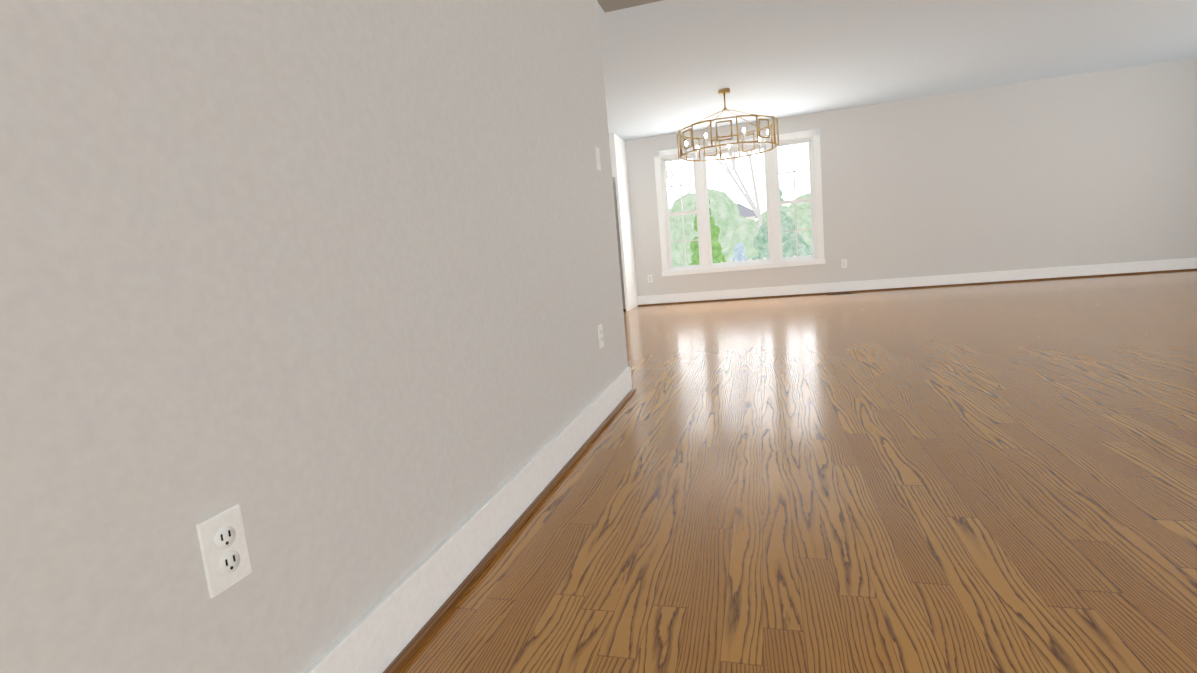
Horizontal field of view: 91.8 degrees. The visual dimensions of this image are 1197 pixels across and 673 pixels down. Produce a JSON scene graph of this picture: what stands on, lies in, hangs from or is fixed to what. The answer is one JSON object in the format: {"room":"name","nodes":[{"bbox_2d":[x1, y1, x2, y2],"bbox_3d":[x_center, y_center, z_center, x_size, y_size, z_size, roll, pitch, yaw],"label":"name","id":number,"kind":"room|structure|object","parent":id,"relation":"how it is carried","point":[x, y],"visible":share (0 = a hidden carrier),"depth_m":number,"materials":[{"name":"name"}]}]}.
{"room":"empty living room","nodes":[
{"label":"empty living room","id":0,"kind":"room"},
{"bbox_2d":[0,0,627,672],"bbox_3d":[-2.256,-0.580,2.379,3.990,2.530,3.140,-3,8,16],"label":"wall","id":1,"kind":"structure","parent":0,"point":[326,294],"depth_m":0.99,"materials":[{"name":"beige paint"}]},
{"bbox_2d":[196,504,251,597],"bbox_3d":[-0.561,0.321,0.873,0.010,0.116,0.072,-3,8,16],"label":"outlet","id":2,"kind":"object","parent":1,"relation":"attached to","point":[224,549],"visible":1,"depth_m":0.87,"materials":[{"name":"white plastic"}]},
{"bbox_2d":[595,146,600,170],"bbox_3d":[-0.001,-0.929,3.030,0.011,0.116,0.072,-3,8,16],"label":"light switch","id":3,"kind":"object","parent":1,"relation":"attached to","point":[597,155],"visible":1,"depth_m":3.01,"materials":[{"name":"white plastic"}]},
{"bbox_2d":[598,324,603,347],"bbox_3d":[0.014,-0.003,2.920,0.010,0.116,0.072,-3,8,16],"label":"outlet","id":4,"kind":"object","parent":1,"relation":"attached to","point":[600,336],"visible":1,"depth_m":2.91,"materials":[{"name":"white plastic"}]},
{"bbox_2d":[398,270,1196,672],"bbox_3d":[0.175,0.674,1.177,11.600,0.050,16.200,-3,8,16],"label":"floor","id":5,"kind":"structure","parent":0,"point":[988,478],"depth_m":1.79,"materials":[{"name":"brown wood"}]},
{"bbox_2d":[613,182,625,310],"bbox_3d":[-0.038,-1.305,8.727,0.900,1.840,0.716,-3,8,16],"label":"fridge","id":6,"kind":"object","parent":5,"relation":"on","point":[619,247],"visible":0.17,"depth_m":8.32,"materials":[{"name":"silver metal"}]},
{"bbox_2d":[609,133,637,310],"bbox_3d":[-0.062,-1.628,8.698,1.000,2.490,0.697,-3,8,16],"label":"door frame","id":7,"kind":"structure","parent":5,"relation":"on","point":[618,161],"depth_m":8.43,"materials":[{"name":"white wood"}]},
{"bbox_2d":[827,293,854,294],"bbox_3d":[3.376,-0.595,8.083,0.360,0.006,0.120,-3,8,16],"label":"floor vent","id":8,"kind":"object","parent":5,"relation":"in","point":[840,293],"visible":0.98,"depth_m":8.05,"materials":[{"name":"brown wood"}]},
{"bbox_2d":[598,0,1196,140],"bbox_3d":[1.218,-2.658,5.734,11.400,0.100,5.740,-3,8,16],"label":"ceiling","id":9,"kind":"structure","parent":0,"point":[672,66],"depth_m":5.51,"materials":[{"name":"paint"}]},
{"bbox_2d":[597,0,662,12],"bbox_3d":[2.981,-2.163,2.387,6.210,0.320,0.160,-3,8,16],"label":"header","id":10,"kind":"object","parent":9,"relation":"attached to","point":[609,5],"visible":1,"depth_m":3.25,"materials":[{"name":"paint"}]},
{"bbox_2d":[677,88,778,161],"bbox_3d":[1.413,-2.383,6.431,1.101,0.668,1.074,-3,8,16],"label":"dining chandelier","id":11,"kind":"object","parent":9,"relation":"hanging from","point":[705,137],"visible":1,"depth_m":6.32,"materials":[{"name":"gold metal"}]},
{"bbox_2d":[625,57,1196,295],"bbox_3d":[2.068,-1.854,8.539,11.400,2.600,0.200,-3,8,16],"label":"wall","id":12,"kind":"structure","parent":0,"point":[1096,168],"depth_m":7.55,"materials":[{"name":"beige paint"}]},
{"bbox_2d":[648,275,652,281],"bbox_3d":[0.795,-0.893,8.942,0.072,0.116,0.010,-3,8,16],"label":"outlet","id":13,"kind":"object","parent":12,"relation":"attached to","point":[650,278],"visible":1,"depth_m":8.94,"materials":[{"name":"white plastic"}]},
{"bbox_2d":[654,129,824,275],"bbox_3d":[2.039,-1.905,8.520,2.340,1.850,0.235,-3,8,16],"label":"dining window","id":14,"kind":"structure","parent":12,"relation":"in","point":[811,138],"depth_m":8.43,"materials":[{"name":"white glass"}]},
{"bbox_2d":[303,258,1196,672],"bbox_3d":[1.098,0.535,0.843,9.230,0.150,15.700,-3,8,16],"label":"baseboard","id":15,"kind":"structure","parent":12,"relation":"attached to","point":[395,626],"depth_m":1.74,"materials":[{"name":"white wood"}]},
{"bbox_2d":[841,259,846,267],"bbox_3d":[3.463,-1.028,8.172,0.072,0.116,0.010,-3,8,16],"label":"outlet","id":16,"kind":"object","parent":12,"relation":"attached to","point":[844,263],"visible":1,"depth_m":8.17,"materials":[{"name":"white plastic"}]},
{"label":"outside","id":17,"kind":"structure","parent":0,"visible":0},
{"bbox_2d":[666,143,809,220],"bbox_3d":[9.057,-26.372,49.678,90.000,41.450,0.001,-3,8,16],"label":"sky","id":18,"kind":"structure","parent":17,"point":[786,180],"depth_m":50.60,"materials":[{"name":"white"}]},
{"bbox_3d":[5.217,-2.589,32.215,42.000,0.050,46.650,-3,8,16],"label":"ground","id":19,"kind":"structure","parent":17,"visible":0},
{"bbox_2d":[665,160,675,192],"bbox_3d":[1.204,-2.884,16.348,3.109,5.563,3.628,-3,8,16],"label":"tree","id":20,"kind":"object","parent":19,"relation":"on","point":[670,175],"depth_m":15.01,"materials":[{"name":"white"}]},
{"bbox_2d":[689,197,725,264],"bbox_3d":[2.871,-1.919,15.328,1.132,3.638,1.064,-3,8,16],"label":"arborvitae","id":21,"kind":"object","parent":19,"relation":"on","point":[718,256],"depth_m":15.07,"materials":[{"name":"green plant"}]},
{"bbox_2d":[714,151,761,229],"bbox_3d":[4.546,-4.891,19.908,3.486,7.960,2.896,-3,8,16],"label":"tree","id":22,"kind":"object","parent":19,"relation":"on","point":[749,200],"depth_m":19.38,"materials":[{"name":"white"}]},
{"bbox_2d":[732,242,747,261],"bbox_3d":[3.488,-1.113,14.063,0.908,2.322,0.916,-3,8,16],"label":"spruce","id":23,"kind":"object","parent":19,"relation":"on","point":[739,248],"depth_m":13.82,"materials":[{"name":"blue plant"}]},
{"bbox_2d":[669,189,811,266],"bbox_3d":[6.151,-3.586,22.884,23.373,4.988,4.572,-3,8,16],"label":"trees","id":24,"kind":"object","parent":19,"relation":"on","point":[733,224],"depth_m":21.56,"materials":[{"name":"green plant"}]},
{"bbox_2d":[737,204,757,221],"bbox_3d":[8.455,-6.687,41.441,6.500,4.950,6.700,-3,8,16],"label":"house","id":25,"kind":"structure","parent":19,"relation":"on","point":[749,214],"depth_m":37.97,"materials":[{"name":"grey"}]},
{"bbox_2d":[752,186,812,259],"bbox_3d":[5.483,-2.595,17.491,2.233,3.919,2.148,-3,8,16],"label":"fir","id":26,"kind":"object","parent":19,"relation":"on","point":[788,242],"depth_m":17.07,"materials":[{"name":"green plant"}]}
]}

